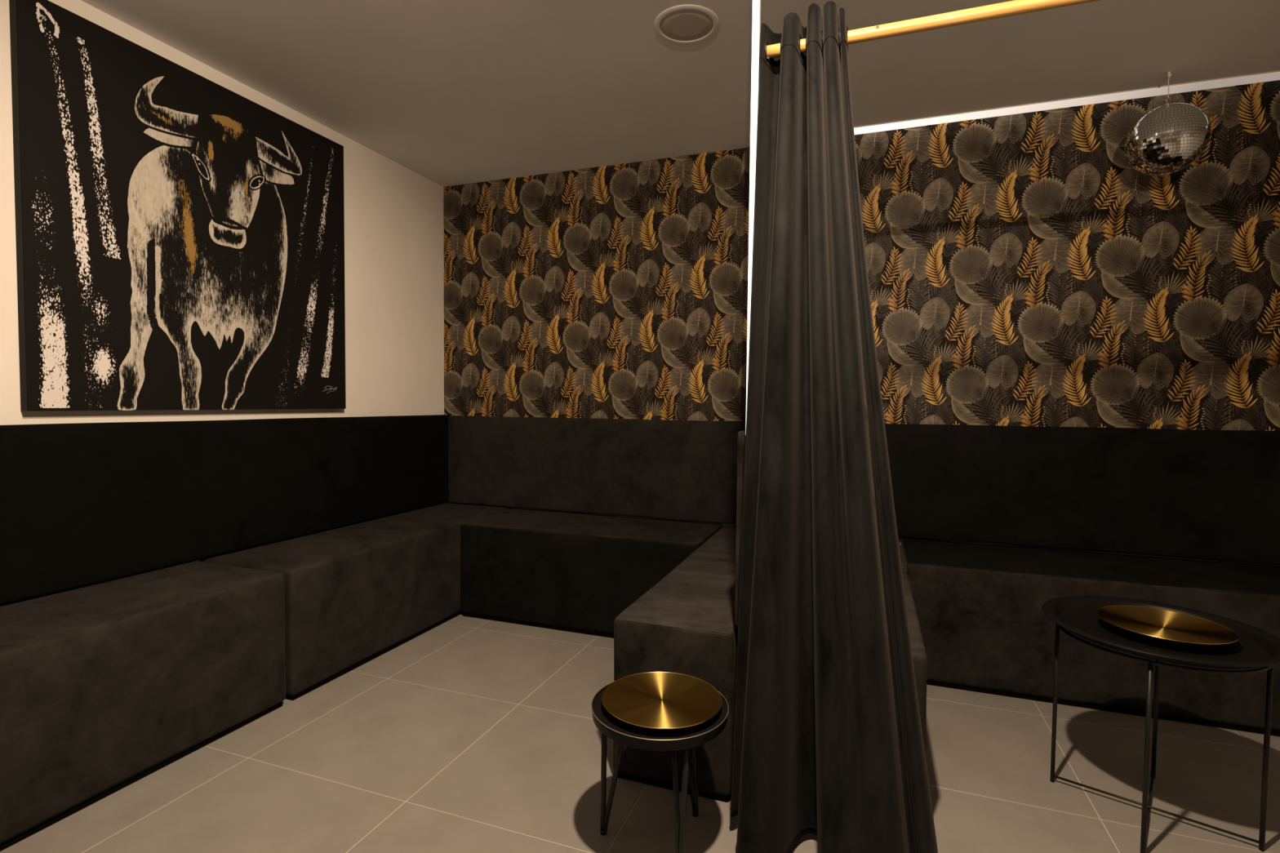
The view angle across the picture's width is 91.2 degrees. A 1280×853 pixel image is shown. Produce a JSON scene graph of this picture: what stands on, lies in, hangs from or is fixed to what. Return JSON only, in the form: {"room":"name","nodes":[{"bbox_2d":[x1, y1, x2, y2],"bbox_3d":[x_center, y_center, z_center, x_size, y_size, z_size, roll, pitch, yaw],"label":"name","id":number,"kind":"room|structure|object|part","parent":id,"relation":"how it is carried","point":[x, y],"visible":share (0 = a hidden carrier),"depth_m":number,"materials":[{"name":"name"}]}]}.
{"room":"entertainment venue","nodes":[
{"label":"entertainment venue","id":0,"kind":"room"},
{"bbox_2d":[0,0,444,561],"bbox_3d":[-2.375,-0.105,0.775,0.100,2.493,6.800,1,2,20],"label":"wall","id":1,"kind":"structure","parent":0,"point":[394,228],"depth_m":3.23,"materials":[{"name":"paint"}]},
{"bbox_2d":[9,0,346,411],"bbox_3d":[-1.670,-0.703,2.483,0.036,1.272,1.245,1,2,20],"label":"painting","id":2,"kind":"object","parent":1,"relation":"attached to","point":[180,237],"visible":1,"depth_m":2.27,"materials":[{"name":"fabric"}]},
{"bbox_2d":[0,414,448,605],"bbox_3d":[-1.847,0.259,2.027,0.052,0.537,3.888,1,2,20],"label":"backrest","id":3,"kind":"object","parent":1,"relation":"attached to","point":[82,504],"visible":0.96,"depth_m":2.35,"materials":[{"name":"black fabric"}]},
{"bbox_2d":[0,613,1279,852],"bbox_3d":[-0.107,1.154,-0.003,4.950,0.080,6.800,1,2,20],"label":"floor","id":4,"kind":"structure","parent":0,"point":[468,735],"depth_m":1.86,"materials":[{"name":"tile"}]},
{"bbox_2d":[0,560,285,851],"bbox_3d":[-1.908,0.802,1.250,0.485,0.492,2.355,1,2,20],"label":"bench","id":5,"kind":"object","parent":4,"relation":"on","point":[105,686],"visible":0.94,"depth_m":1.81,"materials":[{"name":"fabric"}]},
{"bbox_2d":[200,502,511,700],"bbox_3d":[-1.241,0.740,3.090,0.486,0.491,1.521,1,2,20],"label":"bench","id":6,"kind":"object","parent":4,"relation":"on","point":[355,593],"visible":0.74,"depth_m":2.67,"materials":[{"name":"fabric"}]},
{"bbox_2d":[460,508,722,638],"bbox_3d":[-0.247,0.745,3.261,1.268,0.487,0.525,1,2,20],"label":"bench","id":7,"kind":"object","parent":4,"relation":"on","point":[573,572],"visible":0.73,"depth_m":3.06,"materials":[{"name":"fabric"}]},
{"bbox_2d":[591,681,728,852],"bbox_3d":[0.047,0.870,1.557,0.338,0.370,0.338,1,2,20],"label":"side table","id":8,"kind":"object","parent":4,"relation":"on","point":[620,731],"visible":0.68,"depth_m":1.45,"materials":[{"name":"black paint"}]},
{"bbox_3d":[-0.060,0.881,1.600,0.100,0.342,0.024,1,2,20],"label":"leg","id":9,"kind":"part","parent":8,"relation":"part of","materials":[{"name":"black metal"}]},
{"bbox_3d":[0.049,0.700,1.551,0.337,0.029,0.337,1,2,20],"label":"seat","id":10,"kind":"part","parent":8,"relation":"part of","materials":[{"name":"black paint"}]},
{"bbox_2d":[601,671,722,729],"bbox_3d":[0.054,0.679,1.546,0.296,0.023,0.296,1,2,20],"label":"serving plate","id":11,"kind":"object","parent":8,"relation":"on","point":[659,700],"visible":1,"depth_m":1.54,"materials":[{"name":"gold metal"}]},
{"bbox_3d":[0.091,0.888,1.451,0.046,0.343,0.103,1,2,7],"label":"leg","id":12,"kind":"part","parent":8,"relation":"part of","materials":[{"name":"black metal"}]},
{"bbox_3d":[0.124,0.881,1.651,0.037,0.343,0.111,1,2,23],"label":"leg","id":13,"kind":"part","parent":8,"relation":"part of","materials":[{"name":"black metal"}]},
{"bbox_2d":[613,524,737,802],"bbox_3d":[0.346,0.780,2.507,0.361,0.485,1.538,1,2,20],"label":"bench","id":14,"kind":"object","parent":4,"relation":"on","point":[684,624],"visible":0.52,"depth_m":1.81,"materials":[{"name":"fabric"}]},
{"bbox_2d":[897,537,927,755],"bbox_3d":[0.781,0.787,2.355,0.416,0.490,1.528,1,2,20],"label":"bench","id":15,"kind":"object","parent":4,"relation":"on","point":[919,659],"visible":0.13,"depth_m":1.60,"materials":[{"name":"fabric"}]},
{"bbox_2d":[900,537,1279,737],"bbox_3d":[2.133,0.799,2.401,2.089,0.488,0.525,1,2,20],"label":"bench","id":16,"kind":"object","parent":4,"relation":"on","point":[984,628],"visible":0.8,"depth_m":2.36,"materials":[{"name":"fabric"}]},
{"bbox_2d":[1041,595,1279,852],"bbox_3d":[1.399,0.800,1.713,0.524,0.524,0.524,1,2,20],"label":"side table","id":17,"kind":"object","parent":4,"relation":"on","point":[1255,647],"visible":0.81,"depth_m":1.61,"materials":[{"name":"black paint"}]},
{"bbox_3d":[1.228,0.810,1.854,0.011,0.490,0.011,1,2,20],"label":"leg","id":18,"kind":"part","parent":17,"relation":"part of","materials":[{"name":"black metal"}]},
{"bbox_3d":[1.251,0.822,1.548,0.011,0.490,0.011,1,2,20],"label":"leg","id":19,"kind":"part","parent":17,"relation":"part of","materials":[{"name":"black metal"}]},
{"bbox_3d":[1.397,1.050,1.722,0.006,0.017,0.444,3,3,42],"label":"floor rail","id":20,"kind":"part","parent":17,"relation":"part of","materials":[{"name":"black metal"}]},
{"bbox_3d":[1.548,0.812,1.879,0.011,0.490,0.011,1,2,20],"label":"leg","id":21,"kind":"part","parent":17,"relation":"part of","materials":[{"name":"black metal"}]},
{"bbox_3d":[1.397,1.044,1.722,0.444,0.006,0.006,2,3,39],"label":"floor rail","id":22,"kind":"part","parent":17,"relation":"part of","materials":[{"name":"black metal"}]},
{"bbox_2d":[1041,595,1279,669],"bbox_3d":[1.402,0.553,1.703,0.524,0.030,0.524,1,2,20],"label":"tabletop","id":23,"kind":"object","parent":17,"relation":"on","point":[1255,647],"depth_m":1.64,"materials":[{"name":"black paint"}]},
{"bbox_2d":[1095,604,1239,649],"bbox_3d":[1.417,0.548,1.698,0.297,0.033,0.297,1,2,20],"label":"serving plate","id":24,"kind":"object","parent":17,"relation":"on","point":[1161,627],"visible":1,"depth_m":1.69,"materials":[{"name":"gold metal"}]},
{"bbox_3d":[1.571,0.824,1.573,0.011,0.490,0.011,1,2,20],"label":"leg","id":25,"kind":"part","parent":17,"relation":"part of","materials":[{"name":"black metal"}]},
{"bbox_2d":[81,0,1279,186],"bbox_3d":[-0.083,-1.347,-0.099,4.950,0.100,6.800,1,2,20],"label":"ceiling","id":26,"kind":"structure","parent":0,"point":[451,92],"depth_m":2.38,"materials":[{"name":"paint"}]},
{"bbox_2d":[653,4,719,44],"bbox_3d":[0.160,-1.378,2.156,0.224,0.004,0.224,1,2,20],"label":"ceiling speaker","id":27,"kind":"object","parent":26,"relation":"attached to","point":[687,24],"visible":1,"depth_m":2.15,"materials":[{"name":"paint"}]},
{"bbox_2d":[660,8,712,40],"bbox_3d":[0.160,-1.379,2.156,0.181,0.002,0.181,1,2,20],"label":"grille","id":28,"kind":"object","parent":27,"relation":"attached to","point":[677,24],"depth_m":2.15,"materials":[{"name":"beige"}]},
{"bbox_2d":[853,70,1279,134],"bbox_3d":[2.051,-1.376,2.595,2.530,0.006,0.078,1,2,20],"label":"crown molding","id":29,"kind":"structure","parent":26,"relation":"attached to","point":[1273,75],"depth_m":2.66,"materials":[{"name":"white paint"}]},
{"bbox_2d":[1124,96,1211,175],"bbox_3d":[2.043,-1.130,2.432,0.257,0.293,0.257,0,2,-17],"label":"disco ball","id":30,"kind":"object","parent":26,"relation":"hanging from","point":[1167,139],"visible":1,"depth_m":2.36,"materials":[{"name":"grey metal"}]},
{"bbox_2d":[1167,71,1171,97],"bbox_3d":[2.046,-1.323,2.425,0.014,0.100,0.012,1,2,20],"label":"string","id":31,"kind":"object","parent":26,"relation":"hanging from","point":[1169,75],"visible":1,"depth_m":2.42,"materials":[{"name":"white"}]},
{"bbox_3d":[2.045,-1.322,2.425,0.006,0.098,0.004,3,3,42],"label":"cord","id":32,"kind":"part","parent":31,"relation":"part of","materials":[{"name":"white plastic"}]},
{"bbox_2d":[443,80,1279,566],"bbox_3d":[1.091,-0.160,3.078,4.850,2.493,0.107,1,2,20],"label":"wall","id":33,"kind":"structure","parent":0,"point":[1022,272],"depth_m":2.88,"materials":[{"name":"paper"}]},
{"bbox_2d":[448,415,746,524],"bbox_3d":[-0.197,0.222,3.473,2.054,0.533,0.047,1,2,20],"label":"backrest","id":34,"kind":"object","parent":33,"relation":"attached to","point":[681,470],"visible":0.79,"depth_m":3.46,"materials":[{"name":"fabric"}]},
{"bbox_2d":[884,423,1279,565],"bbox_3d":[2.022,0.273,2.670,2.503,0.536,0.047,1,2,20],"label":"backrest","id":35,"kind":"object","parent":33,"relation":"attached to","point":[1193,494],"visible":0.74,"depth_m":2.68,"materials":[{"name":"fabric"}]},
{"bbox_3d":[0.541,0.519,2.392,0.018,1.018,1.496,1,2,20],"label":"wall","id":36,"kind":"structure","parent":0,"visible":0},
{"bbox_2d":[734,430,745,627],"bbox_3d":[0.524,0.262,2.407,0.032,0.547,1.467,1,2,20],"label":"backrest","id":37,"kind":"object","parent":36,"relation":"attached to","point":[741,434],"visible":0.13,"depth_m":1.72,"materials":[{"name":"fabric"}]},
{"bbox_2d":[745,0,760,435],"bbox_3d":[0.299,-0.661,1.647,0.018,1.392,0.022,1,2,20],"label":"led strip","id":38,"kind":"object","parent":36,"relation":"attached to","point":[756,24],"visible":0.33,"depth_m":1.63,"materials":[{"name":"white"}]},
{"bbox_3d":[0.300,-0.661,1.649,0.018,1.392,0.018,1,2,20],"label":"post","id":39,"kind":"part","parent":38,"relation":"part of","materials":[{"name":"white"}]},
{"bbox_3d":[2.168,0.003,-0.921,0.100,2.493,6.700,1,2,20],"label":"wall","id":40,"kind":"structure","parent":0,"visible":0},
{"bbox_2d":[766,0,1098,58],"bbox_3d":[1.506,-0.904,1.135,2.583,0.052,0.084,1,2,21],"label":"curtain rod","id":41,"kind":"object","parent":40,"relation":"attached to","point":[1013,7],"visible":0.69,"depth_m":1.41,"materials":[{"name":"gold metal"}]},
{"bbox_2d":[729,0,937,852],"bbox_3d":[0.452,0.024,1.448,0.502,2.039,0.253,2,2,27],"label":"curtain","id":42,"kind":"object","parent":41,"relation":"hanging from","point":[828,744],"visible":0.98,"depth_m":1.45,"materials":[{"name":"fabric"}]}
]}

